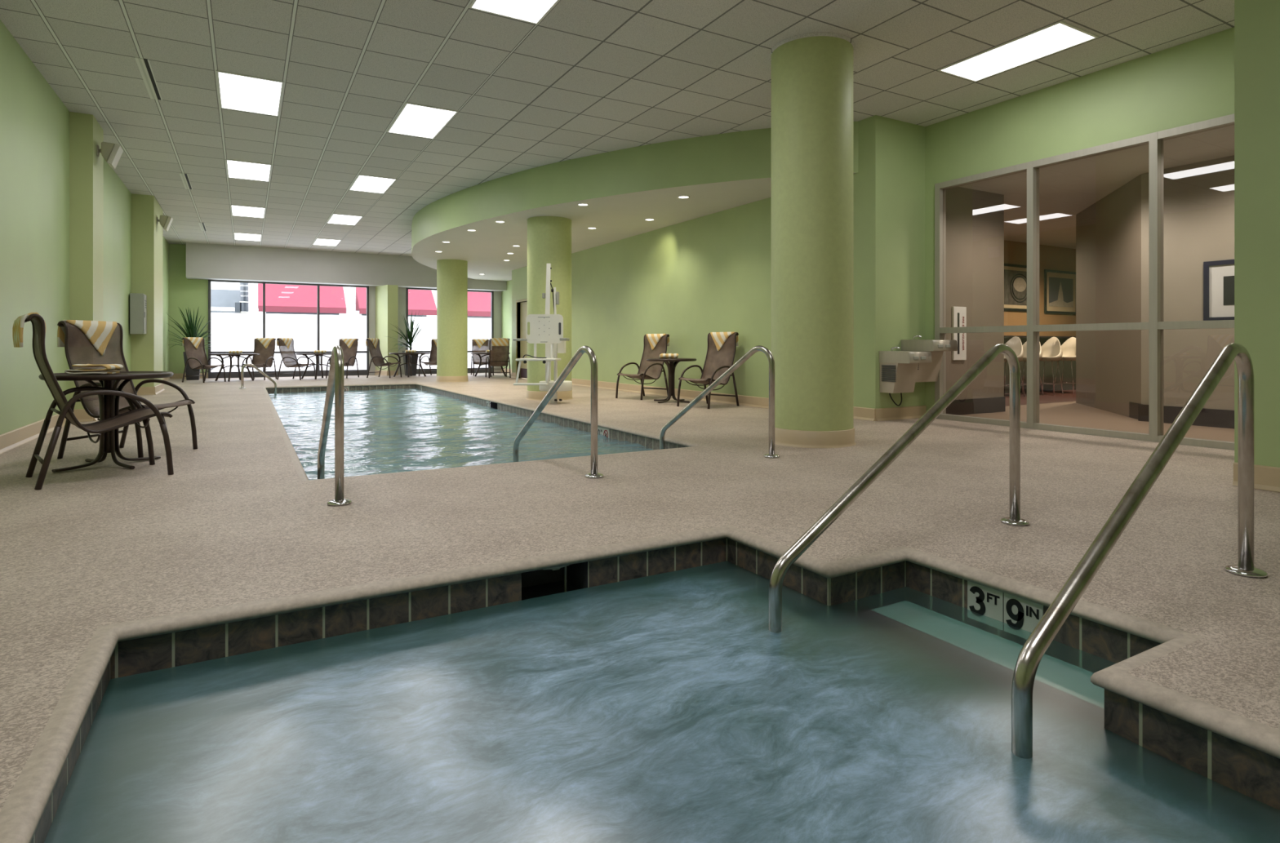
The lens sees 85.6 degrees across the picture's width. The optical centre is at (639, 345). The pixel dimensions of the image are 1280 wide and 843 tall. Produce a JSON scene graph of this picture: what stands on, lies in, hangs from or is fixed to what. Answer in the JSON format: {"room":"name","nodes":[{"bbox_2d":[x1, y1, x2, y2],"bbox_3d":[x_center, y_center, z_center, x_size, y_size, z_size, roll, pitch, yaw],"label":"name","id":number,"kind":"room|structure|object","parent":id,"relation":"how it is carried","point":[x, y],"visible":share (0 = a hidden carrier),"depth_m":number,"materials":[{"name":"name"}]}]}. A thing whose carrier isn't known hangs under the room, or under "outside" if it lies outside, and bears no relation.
{"room":"indoor swimming pool","nodes":[
{"label":"indoor swimming pool","id":0,"kind":"room"},
{"bbox_2d":[0,19,168,435],"bbox_3d":[-6.541,-0.938,7.637,0.150,3.695,25.750,0,0,-30],"label":"wall","id":1,"kind":"structure","parent":0,"point":[34,122],"depth_m":6.91,"materials":[{"name":"green paint"}]},
{"bbox_2d":[0,377,170,454],"bbox_3d":[-6.312,0.834,7.768,0.378,0.148,25.750,0,0,-30],"label":"baseboard","id":2,"kind":"structure","parent":1,"relation":"attached to","point":[12,439],"depth_m":6.84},
{"bbox_2d":[168,244,208,378],"bbox_3d":[-8.826,-0.938,21.244,9.370,3.695,0.150,0,0,-30],"label":"wall","id":3,"kind":"structure","parent":0,"point":[192,294],"depth_m":18.99,"materials":[{"name":"green paint"}]},
{"bbox_2d":[208,280,368,378],"bbox_3d":[-10.245,-0.475,20.370,4.220,2.770,0.120,0,0,-30],"label":"window","id":4,"kind":"structure","parent":3,"relation":"in","point":[310,333],"depth_m":20.27,"materials":[{"name":"clear glass"}]},
{"bbox_2d":[186,242,506,291],"bbox_3d":[-8.470,-2.315,21.044,8.950,0.940,0.550,0,0,-30],"label":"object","id":5,"kind":"structure","parent":3,"relation":"attached to","point":[205,261],"depth_m":20.07,"materials":[{"name":"grey paint"}]},
{"bbox_2d":[368,286,501,375],"bbox_3d":[-6.598,-0.480,22.504,4.250,2.780,0.170,0,0,-30],"label":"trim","id":6,"kind":"structure","parent":3,"relation":"attached to","point":[402,291],"depth_m":21.87,"materials":[{"name":"grey paint"}]},
{"bbox_2d":[405,287,493,373],"bbox_3d":[-6.211,-0.475,22.673,2.850,2.770,0.120,0,0,-30],"label":"window","id":7,"kind":"structure","parent":3,"relation":"in","point":[477,328],"depth_m":22.39,"materials":[{"name":"clear glass"}]},
{"bbox_2d":[501,280,511,368],"bbox_3d":[-3.713,-0.938,21.888,0.150,3.695,3.800,0,0,-30],"label":"wall","id":8,"kind":"structure","parent":0,"point":[506,295],"depth_m":22.95,"materials":[{"name":"green paint"}]},
{"bbox_2d":[0,0,1234,256],"bbox_3d":[-2.429,-2.835,9.984,9.620,0.100,26.050,0,0,-30],"label":"ceiling","id":9,"kind":"structure","parent":0,"point":[593,77],"depth_m":7.03,"materials":[{"name":"tile"}]},
{"bbox_2d":[134,57,162,100],"bbox_3d":[-5.139,-2.781,7.239,0.110,0.008,1.270,0,0,-30],"label":"ceiling vent","id":10,"kind":"object","parent":9,"relation":"in","point":[144,64],"visible":1,"depth_m":7.16,"materials":[{"name":"white metal"}]},
{"bbox_2d":[230,204,266,217],"bbox_3d":[-8.120,-2.779,14.318,0.614,0.011,1.244,0,0,-30],"label":"recessed light","id":11,"kind":"object","parent":9,"relation":"in","point":[237,211],"visible":1,"depth_m":14.27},
{"bbox_2d":[225,159,271,182],"bbox_3d":[-6.222,-2.779,10.991,0.614,0.011,1.244,0,0,-30],"label":"recessed light","id":12,"kind":"object","parent":9,"relation":"in","point":[236,169],"visible":1,"depth_m":10.92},
{"bbox_2d":[215,70,284,116],"bbox_3d":[-4.323,-2.779,7.665,0.614,0.011,1.244,0,0,-30],"label":"recessed light","id":13,"kind":"object","parent":9,"relation":"in","point":[236,91],"visible":1,"depth_m":7.60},
{"bbox_2d":[326,213,363,225],"bbox_3d":[-6.518,-2.779,15.232,0.604,0.011,1.244,0,0,-30],"label":"recessed light","id":14,"kind":"object","parent":9,"relation":"in","point":[338,219],"visible":1,"depth_m":15.22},
{"bbox_2d":[348,174,397,193],"bbox_3d":[-4.619,-2.779,11.906,0.604,0.011,1.244,0,0,-30],"label":"recessed light","id":15,"kind":"object","parent":9,"relation":"in","point":[362,183],"visible":1,"depth_m":11.86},
{"bbox_2d":[386,102,458,138],"bbox_3d":[-2.721,-2.779,8.580,0.604,0.011,1.244,0,0,-30],"label":"recessed light","id":16,"kind":"object","parent":9,"relation":"in","point":[417,120],"visible":1,"depth_m":8.51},
{"bbox_2d":[468,0,559,24],"bbox_3d":[-0.837,-2.779,5.279,0.604,0.011,1.244,0,0,-30],"label":"recessed light","id":17,"kind":"object","parent":9,"relation":"in","point":[532,11],"visible":1,"depth_m":5.67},
{"bbox_2d":[937,20,1098,82],"bbox_3d":[3.563,-2.779,6.588,0.604,0.011,1.214,0,0,-30],"label":"recessed light","id":18,"kind":"object","parent":9,"relation":"in","point":[1060,36],"visible":1,"depth_m":6.53,"materials":[{"name":"plastic"}]},
{"bbox_2d":[411,121,857,281],"bbox_3d":[-2.387,-2.467,14.930,4.445,0.635,16.100,0,0,-30],"label":"soffit","id":19,"kind":"structure","parent":0,"point":[621,188],"depth_m":10.70,"materials":[{"name":"green paint"}]},
{"bbox_2d":[0,373,1279,812],"bbox_3d":[-2.407,0.910,9.997,9.370,0.001,25.750,0,0,-30],"label":"floor","id":20,"kind":"structure","parent":0,"point":[235,522],"depth_m":3.60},
{"bbox_2d":[69,111,103,409],"bbox_3d":[-6.864,-0.938,8.575,0.220,3.695,0.700,0,0,-30],"label":"column","id":21,"kind":"structure","parent":20,"relation":"on","point":[86,167],"depth_m":8.29,"materials":[{"name":"paint"}]},
{"bbox_2d":[96,142,123,168],"bbox_3d":[-6.627,-2.380,8.630,0.245,0.277,0.270,0,0,-30],"label":"wall speaker","id":22,"kind":"object","parent":21,"relation":"attached to","point":[112,153],"visible":1,"depth_m":8.54},
{"bbox_2d":[106,143,123,168],"bbox_3d":[-6.577,-2.373,8.659,0.130,0.263,0.270,0,0,-30],"label":"grille","id":23,"kind":"object","parent":22,"relation":"attached to","point":[114,151],"depth_m":8.55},
{"bbox_2d":[24,313,173,489],"bbox_3d":[-3.778,0.356,4.811,0.619,1.117,0.779,0,0,44],"label":"sling chair","id":24,"kind":"object","parent":20,"relation":"on","point":[117,421],"visible":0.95,"depth_m":4.76,"materials":[{"name":"metal"}]},
{"bbox_2d":[12,312,45,347],"bbox_3d":[-4.024,-0.063,4.558,0.472,0.297,0.148,0,0,44],"label":"towel","id":25,"kind":"object","parent":24,"relation":"on","point":[18,326],"visible":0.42,"depth_m":4.41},
{"bbox_2d":[38,371,173,472],"bbox_3d":[-4.029,0.558,5.242,0.810,0.701,0.810,0,0,29],"label":"pedestal table","id":26,"kind":"object","parent":20,"relation":"on","point":[108,404],"visible":0.8,"depth_m":5.21,"materials":[{"name":"brown metal"}]},
{"bbox_2d":[64,364,123,374],"bbox_3d":[-4.084,0.174,5.173,0.290,0.077,0.203,0,0,-10],"label":"folded towel","id":27,"kind":"object","parent":26,"relation":"on","point":[108,367],"visible":1,"depth_m":5.10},
{"bbox_2d":[57,320,197,458],"bbox_3d":[-4.312,0.356,5.827,0.779,1.117,0.619,0,0,6],"label":"sling chair","id":28,"kind":"object","parent":20,"relation":"on","point":[73,352],"visible":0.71,"depth_m":5.75,"materials":[{"name":"fabric"}]},
{"bbox_2d":[57,320,117,355],"bbox_3d":[-4.663,-0.064,5.862,0.148,0.297,0.472,0,0,6],"label":"towel","id":29,"kind":"object","parent":28,"relation":"on","point":[99,333],"visible":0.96,"depth_m":5.84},
{"bbox_2d":[131,193,163,386],"bbox_3d":[-9.562,-0.938,13.425,0.340,3.695,1.600,0,0,-30],"label":"column","id":30,"kind":"structure","parent":20,"relation":"on","point":[147,236],"depth_m":12.77,"materials":[{"name":"paint"}]},
{"bbox_2d":[129,293,146,334],"bbox_3d":[-9.112,-0.575,12.554,0.218,0.730,0.360,0,0,-30],"label":"wall box","id":31,"kind":"object","parent":30,"relation":"attached to","point":[138,302],"visible":1,"depth_m":12.40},
{"bbox_2d":[167,306,224,380],"bbox_3d":[-11.787,-0.077,18.425,1.373,1.973,1.631,0,0,-30],"label":"potted plant","id":32,"kind":"object","parent":20,"relation":"on","point":[191,329],"visible":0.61,"depth_m":18.27,"materials":[{"name":"green plant"}]},
{"bbox_2d":[182,337,226,382],"bbox_3d":[-10.933,0.356,17.303,0.779,1.117,0.619,0,0,19],"label":"sling chair","id":33,"kind":"object","parent":20,"relation":"on","point":[190,352],"visible":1,"depth_m":17.32,"materials":[{"name":"fabric"}]},
{"bbox_2d":[208,353,259,382],"bbox_3d":[-10.528,0.564,17.941,1.150,0.712,1.150,0,0,32],"label":"dining table","id":34,"kind":"object","parent":20,"relation":"on","point":[230,356],"visible":0.97,"depth_m":17.87,"materials":[{"name":"brown metal"}]},
{"bbox_2d":[240,338,276,380],"bbox_3d":[-10.206,0.356,18.524,0.619,1.117,0.779,0,0,-5],"label":"sling chair","id":35,"kind":"object","parent":20,"relation":"on","point":[265,359],"visible":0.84,"depth_m":18.77,"materials":[{"name":"fabric"}]},
{"bbox_2d":[276,337,315,380],"bbox_3d":[-9.282,0.356,18.649,0.779,1.117,0.619,0,0,13],"label":"sling chair","id":36,"kind":"object","parent":20,"relation":"on","point":[284,349],"visible":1,"depth_m":18.62,"materials":[{"name":"fabric"}]},
{"bbox_2d":[296,353,331,379],"bbox_3d":[-8.856,0.564,19.067,1.150,0.712,1.150,0,0,32],"label":"dining table","id":37,"kind":"object","parent":20,"relation":"on","point":[317,355],"visible":0.83,"depth_m":18.96,"materials":[{"name":"brown metal"}]},
{"bbox_2d":[317,345,351,506],"bbox_3d":[-2.057,0.764,4.571,0.132,1.533,1.490,0,0,-29],"label":"handrail","id":38,"kind":"object","parent":20,"relation":"on","point":[335,376],"visible":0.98,"depth_m":3.96,"materials":[{"name":"silver metal"}]},
{"bbox_2d":[325,338,359,378],"bbox_3d":[-8.425,0.356,19.598,0.619,1.117,0.779,0,0,3],"label":"sling chair","id":39,"kind":"object","parent":20,"relation":"on","point":[349,354],"visible":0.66,"depth_m":19.84,"materials":[{"name":"fabric"}]},
{"bbox_2d":[366,338,401,377],"bbox_3d":[-7.312,0.356,19.716,0.779,1.117,0.619,0,0,12],"label":"sling chair","id":40,"kind":"object","parent":20,"relation":"on","point":[377,358],"visible":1,"depth_m":19.69,"materials":[{"name":"fabric"}]},
{"bbox_2d":[375,284,398,370],"bbox_3d":[-7.765,-0.468,21.291,0.620,2.755,0.780,0,0,-30],"label":"column square","id":41,"kind":"structure","parent":20,"relation":"on","point":[386,295],"depth_m":21.03,"materials":[{"name":"paint"}]},
{"bbox_2d":[385,311,434,376],"bbox_3d":[-7.018,-0.133,21.117,1.566,2.087,1.682,0,0,-30],"label":"potted plant","id":42,"kind":"object","parent":20,"relation":"on","point":[410,331],"visible":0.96,"depth_m":20.96,"materials":[{"name":"green plant"}]},
{"bbox_2d":[389,352,430,377],"bbox_3d":[-6.755,0.564,20.267,1.150,0.712,1.150,0,0,32],"label":"dining table","id":43,"kind":"object","parent":20,"relation":"on","point":[410,354],"visible":0.99,"depth_m":20.20,"materials":[{"name":"brown metal"}]},
{"bbox_2d":[418,339,436,376],"bbox_3d":[-6.211,0.356,20.862,0.619,1.117,0.779,0,0,12],"label":"sling chair","id":44,"kind":"object","parent":20,"relation":"on","point":[433,357],"visible":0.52,"depth_m":21.09,"materials":[{"name":"fabric"}]},
{"bbox_2d":[435,259,468,382],"bbox_3d":[-4.774,-0.621,17.563,0.806,3.061,0.806,0,0,-30],"label":"column round","id":45,"kind":"structure","parent":20,"relation":"on","point":[451,274],"depth_m":17.23,"materials":[{"name":"paint"}]},
{"bbox_2d":[471,339,493,375],"bbox_3d":[-4.884,0.356,21.365,0.619,1.117,0.779,0,0,-19],"label":"sling chair","id":46,"kind":"object","parent":20,"relation":"on","point":[485,345],"visible":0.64,"depth_m":21.57,"materials":[{"name":"fabric"}]},
{"bbox_2d":[262,382,707,481],"bbox_3d":[-3.869,0.932,10.803,3.352,0.047,12.322,0,0,-30],"label":"pool coping","id":47,"kind":"object","parent":20,"relation":"on","point":[301,473],"visible":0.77,"depth_m":7.78},
{"bbox_2d":[485,338,511,377],"bbox_3d":[-4.057,0.356,19.738,0.619,1.117,0.779,0,0,-20],"label":"sling chair","id":48,"kind":"object","parent":20,"relation":"on","point":[504,362],"visible":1,"depth_m":19.52,"materials":[{"name":"fabric"}]},
{"bbox_2d":[512,263,572,404],"bbox_3d":[-1.512,-0.193,10.749,0.840,2.205,0.980,0,0,3],"label":"lift","id":49,"kind":"object","parent":20,"relation":"on","point":[547,328],"visible":0.94,"depth_m":10.77,"materials":[{"name":"white plastic"}]},
{"bbox_2d":[525,216,573,400],"bbox_3d":[-1.552,-0.621,11.837,0.806,3.061,0.806,0,0,-30],"label":"column round","id":50,"kind":"structure","parent":20,"relation":"on","point":[548,237],"depth_m":11.53,"materials":[{"name":"paint"}]},
{"bbox_2d":[512,346,603,478],"bbox_3d":[-0.682,0.765,5.354,0.132,1.531,1.470,0,0,-33],"label":"handrail","id":51,"kind":"object","parent":20,"relation":"on","point":[593,362],"visible":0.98,"depth_m":4.82,"materials":[{"name":"silver metal"}]},
{"bbox_2d":[0,525,1279,842],"bbox_3d":[0.214,0.932,1.823,3.012,0.047,2.677,0,0,-30],"label":"coping","id":52,"kind":"object","parent":20,"relation":"on","point":[21,814],"visible":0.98,"depth_m":2.27},
{"bbox_2d":[615,333,669,399],"bbox_3d":[0.061,0.356,12.031,0.619,1.117,0.779,0,0,43],"label":"sling chair","id":53,"kind":"object","parent":20,"relation":"on","point":[642,376],"visible":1,"depth_m":12.12,"materials":[{"name":"fabric"}]},
{"bbox_2d":[646,358,696,403],"bbox_3d":[0.509,0.558,11.172,0.810,0.701,0.810,0,0,37],"label":"pedestal table","id":54,"kind":"object","parent":20,"relation":"on","point":[671,366],"visible":0.96,"depth_m":11.12,"materials":[{"name":"brown metal"}]},
{"bbox_2d":[676,332,738,408],"bbox_3d":[1.037,0.356,10.401,0.619,1.117,0.779,0,0,44],"label":"sling chair","id":55,"kind":"object","parent":20,"relation":"on","point":[732,338],"visible":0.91,"depth_m":10.50,"materials":[{"name":"fabric"}]},
{"bbox_2d":[710,332,738,351],"bbox_3d":[1.284,-0.063,10.653,0.472,0.297,0.148,0,0,44],"label":"towel","id":56,"kind":"object","parent":55,"relation":"on","point":[719,339],"visible":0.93,"depth_m":10.62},
{"bbox_2d":[659,345,779,457],"bbox_3d":[0.660,0.764,6.168,0.132,1.532,1.468,0,0,-39],"label":"handrail","id":57,"kind":"object","parent":20,"relation":"on","point":[771,454],"visible":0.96,"depth_m":5.79,"materials":[{"name":"silver metal"}]},
{"bbox_2d":[768,31,856,448],"bbox_3d":[1.621,-0.938,6.521,0.806,3.695,0.806,0,0,-30],"label":"column round","id":58,"kind":"structure","parent":20,"relation":"on","point":[812,73],"depth_m":6.19,"materials":[{"name":"paint"}]},
{"bbox_2d":[831,621,865,641],"bbox_3d":[0.214,1.558,1.823,2.942,0.905,2.607,0,0,-30],"label":"basin","id":59,"kind":"object","parent":20,"relation":"in","point":[856,629],"visible":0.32,"depth_m":2.92,"materials":[{"name":"paint"}]},
{"bbox_2d":[31,537,1279,842],"bbox_3d":[0.214,1.062,1.823,2.938,0.217,2.603,0,0,-30],"label":"tile","id":60,"kind":"structure","parent":59,"relation":"attached to","point":[1235,780],"depth_m":2.44,"materials":[{"name":"tile"}]},
{"bbox_2d":[521,561,587,600],"bbox_3d":[-0.428,1.031,3.101,0.334,0.182,0.249,0,0,-30],"label":"skimmer","id":61,"kind":"object","parent":60,"relation":"attached to","point":[554,580],"visible":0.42,"depth_m":3.17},
{"bbox_2d":[967,581,1003,630],"bbox_3d":[1.375,1.032,2.752,0.010,0.152,0.152,0,0,-30],"label":"depth marker","id":62,"kind":"object","parent":60,"relation":"attached to","point":[984,604],"visible":0.97,"depth_m":2.75,"materials":[{"name":"white tile"}]},
{"bbox_2d":[1004,592,1043,639],"bbox_3d":[1.452,1.032,2.617,0.010,0.152,0.152,0,0,-30],"label":"depth marker","id":63,"kind":"object","parent":60,"relation":"attached to","point":[1021,616],"visible":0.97,"depth_m":2.62,"materials":[{"name":"white tile"}]},
{"bbox_2d":[44,566,1271,842],"bbox_3d":[0.214,1.075,1.823,2.938,0.022,2.603,0,0,-30],"label":"water","id":64,"kind":"object","parent":59,"relation":"in","point":[664,708],"visible":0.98,"depth_m":1.86,"materials":[{"name":"liquid"}]},
{"bbox_2d":[857,600,1104,755],"bbox_3d":[1.314,1.566,2.549,0.300,0.888,1.045,0,0,-30],"label":"step","id":65,"kind":"structure","parent":59,"relation":"on","point":[981,664],"depth_m":2.52,"materials":[{"name":"paint"}]},
{"bbox_2d":[768,343,1029,632],"bbox_3d":[1.233,0.760,3.081,1.790,1.541,0.132,0,0,-34],"label":"handrail","id":66,"kind":"object","parent":20,"relation":"on","point":[843,503],"visible":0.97,"depth_m":3.06,"materials":[{"name":"silver metal"}]},
{"bbox_2d":[1011,342,1267,759],"bbox_3d":[1.733,0.760,2.304,1.790,1.541,0.132,0,0,-34],"label":"handrail","id":67,"kind":"object","parent":20,"relation":"on","point":[1041,638],"visible":0.98,"depth_m":2.21,"materials":[{"name":"silver metal"}]},
{"bbox_2d":[511,115,884,408],"bbox_3d":[0.025,-0.938,14.280,1.000,3.695,13.120,0,0,-30],"label":"wall","id":68,"kind":"structure","parent":0,"point":[688,281],"depth_m":11.43,"materials":[{"name":"green paint"}]},
{"bbox_2d":[515,298,527,378],"bbox_3d":[-3.164,-0.180,18.989,0.170,2.180,1.000,0,0,-30],"label":"door","id":69,"kind":"structure","parent":68,"relation":"in","point":[522,313],"depth_m":19.26,"materials":[{"name":"paint"}]},
{"bbox_2d":[501,368,1279,492],"bbox_3d":[1.092,0.834,11.971,1.711,0.148,25.822,0,0,-26],"label":"baseboard","id":70,"kind":"structure","parent":68,"relation":"attached to","point":[1265,477],"depth_m":8.66,"materials":[{"name":"tile"}]},
{"bbox_2d":[884,117,924,408],"bbox_3d":[3.956,-0.938,9.057,2.350,3.695,0.150,0,0,-30],"label":"wall","id":71,"kind":"structure","parent":0,"point":[904,142],"depth_m":8.59,"materials":[{"name":"green paint"}]},
{"bbox_2d":[879,346,932,393],"bbox_3d":[3.174,0.287,8.259,0.389,0.555,0.456,0,0,-30],"label":"fountain","id":72,"kind":"object","parent":71,"relation":"attached to","point":[898,369],"visible":1,"depth_m":8.23,"materials":[{"name":"metal"}]},
{"bbox_2d":[881,364,896,382],"bbox_3d":[2.968,0.331,8.244,0.016,0.196,0.202,0,0,-30],"label":"grille","id":73,"kind":"object","parent":72,"relation":"attached to","point":[888,371],"depth_m":8.24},
{"bbox_2d":[879,346,932,363],"bbox_3d":[3.175,0.107,8.260,0.385,0.195,0.456,0,0,-30],"label":"basin","id":74,"kind":"object","parent":72,"relation":"in","point":[885,357],"depth_m":8.12,"materials":[{"name":"silver metal"}]},
{"bbox_2d":[901,335,957,382],"bbox_3d":[3.541,0.157,8.458,0.444,0.575,0.476,0,0,-30],"label":"fountain","id":75,"kind":"object","parent":71,"relation":"attached to","point":[926,372],"visible":0.77,"depth_m":8.41,"materials":[{"name":"metal"}]},
{"bbox_2d":[901,335,957,351],"bbox_3d":[3.543,-0.033,8.459,0.440,0.195,0.476,0,0,-30],"label":"basin","id":76,"kind":"object","parent":75,"relation":"in","point":[913,344],"depth_m":8.30,"materials":[{"name":"silver metal"}]},
{"bbox_2d":[946,186,1004,399],"bbox_3d":[3.590,-0.590,10.575,1.520,3.000,3.190,0,0,-30],"label":"wall","id":77,"kind":"structure","parent":0,"point":[975,219],"depth_m":9.26,"materials":[{"name":"beige paint"}]},
{"bbox_2d":[951,306,966,359],"bbox_3d":[4.189,-0.160,9.062,0.260,0.700,0.033,0,0,-30],"label":"sign","id":78,"kind":"object","parent":77,"relation":"attached to","point":[958,314],"visible":0.93,"depth_m":9.04,"materials":[{"name":"white"}]},
{"bbox_2d":[946,396,1004,415],"bbox_3d":[4.386,0.810,9.181,1.520,0.200,0.020,0,0,-30],"label":"baseboard","id":79,"kind":"structure","parent":77,"relation":"attached to","point":[977,406],"depth_m":9.24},
{"bbox_2d":[1004,240,1075,336],"bbox_3d":[7.059,-0.590,13.655,7.600,3.000,0.120,0,0,-30],"label":"wall","id":80,"kind":"structure","parent":0,"point":[1051,258],"depth_m":14.34,"materials":[{"name":"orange paint"}]},
{"bbox_2d":[1004,263,1026,311],"bbox_3d":[7.644,-1.160,13.901,1.280,0.930,0.032,0,0,-30],"label":"framed picture","id":81,"kind":"object","parent":80,"relation":"attached to","point":[1015,275],"visible":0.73,"depth_m":13.82},
{"bbox_2d":[1044,269,1075,314],"bbox_3d":[8.921,-1.130,14.631,1.200,0.910,0.030,0,0,-30],"label":"framed picture","id":82,"kind":"object","parent":80,"relation":"attached to","point":[1060,286],"visible":0.83,"depth_m":14.60},
{"bbox_2d":[1048,276,1073,307],"bbox_3d":[8.922,-1.130,14.629,0.900,0.610,0.005,0,0,-30],"label":"print","id":83,"kind":"object","parent":82,"relation":"attached to","point":[1060,288],"depth_m":14.63},
{"bbox_2d":[1004,389,1075,406],"bbox_3d":[7.325,0.908,12.989,7.400,0.001,2.700,0,0,-30],"label":"floor","id":84,"kind":"structure","parent":0,"point":[1049,397],"depth_m":12.21,"materials":[{"name":"orange wood"}]},
{"bbox_2d":[1004,336,1025,396],"bbox_3d":[6.618,0.370,12.360,0.514,1.083,0.464,0,0,-39],"label":"bar stool","id":85,"kind":"object","parent":84,"relation":"on","point":[1015,343],"visible":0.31,"depth_m":12.45,"materials":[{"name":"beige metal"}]},
{"bbox_2d":[1004,335,1075,393],"bbox_3d":[7.643,0.360,13.642,5.900,1.100,0.440,0,0,-30],"label":"countertop","id":86,"kind":"structure","parent":84,"relation":"on","point":[1067,372],"depth_m":13.82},
{"bbox_2d":[1004,335,1075,338],"bbox_3d":[7.643,-0.170,13.642,5.900,0.040,0.440,0,0,-30],"label":"countertop","id":87,"kind":"structure","parent":86,"relation":"on","point":[1005,336],"depth_m":13.55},
{"bbox_2d":[1039,337,1063,395],"bbox_3d":[7.669,0.370,12.960,0.514,1.083,0.464,0,0,-39],"label":"bar stool","id":88,"kind":"object","parent":84,"relation":"on","point":[1051,349],"visible":0.73,"depth_m":13.04,"materials":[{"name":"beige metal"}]},
{"bbox_2d":[1052,337,1075,394],"bbox_3d":[8.225,0.370,13.277,0.514,1.083,0.464,0,0,-39],"label":"bar stool","id":89,"kind":"object","parent":84,"relation":"on","point":[1068,347],"visible":0.66,"depth_m":13.40,"materials":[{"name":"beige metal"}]},
{"bbox_2d":[924,26,1234,186],"bbox_3d":[5.877,-2.402,4.984,0.150,0.765,8.830,0,0,-30],"label":"wall header","id":90,"kind":"structure","parent":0,"point":[1192,82],"depth_m":7.03,"materials":[{"name":"green paint"}]},
{"bbox_2d":[924,113,1234,450],"bbox_3d":[4.606,-0.555,7.131,0.130,2.930,3.840,0,0,-30],"label":"window","id":91,"kind":"structure","parent":90,"relation":"in","point":[1156,325],"depth_m":7.48,"materials":[{"name":"metal"}]},
{"bbox_2d":[959,124,1234,248],"bbox_3d":[8.015,-2.120,10.620,9.150,0.060,9.700,0,0,-30],"label":"ceiling","id":92,"kind":"structure","parent":0,"point":[1066,189],"depth_m":8.84,"materials":[{"name":"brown paint"}]},
{"bbox_2d":[960,400,1234,441],"bbox_3d":[7.950,0.920,10.582,9.100,0.019,9.500,0,0,-30],"label":"floor","id":93,"kind":"structure","parent":0,"point":[1064,413],"depth_m":8.39,"materials":[{"name":"brown wood"}]},
{"bbox_2d":[1075,174,1141,417],"bbox_3d":[6.585,-0.590,9.695,0.120,3.000,2.740,0,0,18],"label":"wall","id":94,"kind":"structure","parent":0,"point":[1108,231],"depth_m":9.46,"materials":[{"name":"beige paint"}]},
{"bbox_2d":[1141,172,1148,404],"bbox_3d":[6.186,-0.590,8.314,0.100,3.000,0.235,0,0,-17],"label":"wall","id":95,"kind":"structure","parent":0,"point":[1144,177],"depth_m":8.37,"materials":[{"name":"beige paint"}]},
{"bbox_2d":[1163,155,1234,410],"bbox_3d":[7.103,-0.590,6.679,0.120,3.000,3.560,0,0,-30],"label":"wall","id":96,"kind":"structure","parent":0,"point":[1198,197],"depth_m":7.91,"materials":[{"name":"beige paint"}]},
{"bbox_2d":[1137,404,1234,428],"bbox_3d":[6.988,0.810,6.740,0.020,0.200,3.780,0,0,-30],"label":"baseboard","id":97,"kind":"structure","parent":96,"relation":"attached to","point":[1215,418],"depth_m":7.80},
{"bbox_2d":[1203,259,1234,320],"bbox_3d":[6.587,-0.607,7.433,0.030,0.680,0.860,0,0,-30],"label":"framed picture","id":98,"kind":"object","parent":96,"relation":"attached to","point":[1218,275],"visible":0.46,"depth_m":7.68},
{"bbox_2d":[1223,275,1234,305],"bbox_3d":[6.586,-0.607,7.432,0.003,0.320,0.500,0,0,-30],"label":"print","id":99,"kind":"object","parent":98,"relation":"attached to","point":[1228,281],"depth_m":7.60},
{"bbox_2d":[1234,0,1279,467],"bbox_3d":[5.939,-0.938,2.808,1.900,3.695,4.990,0,0,-30],"label":"wall pier","id":100,"kind":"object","parent":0,"point":[1256,22],"visible":1,"depth_m":4.39,"materials":[{"name":"green paint"}]},
{"bbox_3d":[-3.869,1.683,10.803,3.282,1.155,12.252,0,0,-30],"label":"basin","id":101,"kind":"object","parent":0,"visible":0},
{"bbox_2d":[268,388,653,479],"bbox_3d":[-3.869,1.054,10.803,3.278,0.040,12.248,0,0,-30],"label":"pool water","id":102,"kind":"object","parent":101,"relation":"in","point":[397,430],"visible":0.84,"depth_m":8.15,"materials":[{"name":"liquid"}]},
{"bbox_2d":[266,384,687,449],"bbox_3d":[-3.869,1.062,10.803,3.278,0.217,12.248,0,0,-30],"label":"tile","id":103,"kind":"structure","parent":101,"relation":"attached to","point":[654,444],"depth_m":10.40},
{"label":"outside","id":104,"kind":"structure","parent":0,"visible":0},
{"bbox_3d":[-10.379,1.110,30.288,40.000,0.100,17.100,0,0,-30],"label":"street","id":105,"kind":"object","parent":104,"visible":0},
{"bbox_2d":[234,283,248,313],"bbox_3d":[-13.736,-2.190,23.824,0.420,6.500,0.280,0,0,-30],"label":"building","id":106,"kind":"structure","parent":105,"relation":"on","point":[242,307],"depth_m":23.74,"materials":[{"name":"paint"}]},
{"bbox_2d":[210,281,490,318],"bbox_3d":[-10.480,-3.515,30.466,40.000,9.150,0.490,0,0,-30],"label":"building","id":107,"kind":"structure","parent":105,"relation":"on","point":[224,295],"depth_m":27.42,"materials":[{"name":"white paint"}]},
{"bbox_2d":[257,283,346,313],"bbox_3d":[-13.573,-1.910,27.786,3.130,1.200,1.120,0,0,-30],"label":"awning","id":108,"kind":"object","parent":107,"relation":"attached to","point":[278,297],"visible":0.93,"depth_m":27.65,"materials":[{"name":"fabric"}]},
{"bbox_2d":[355,287,436,315],"bbox_3d":[-10.412,-1.910,29.590,3.150,1.200,1.120,0,0,-30],"label":"awning","id":109,"kind":"object","parent":107,"relation":"attached to","point":[421,302],"visible":0.39,"depth_m":29.72,"materials":[{"name":"fabric"}]},
{"bbox_2d":[467,291,490,316],"bbox_3d":[-6.764,-1.910,31.672,3.150,1.200,1.120,0,0,-30],"label":"awning","id":110,"kind":"object","parent":107,"relation":"attached to","point":[478,303],"visible":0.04,"depth_m":31.20,"materials":[{"name":"fabric"}]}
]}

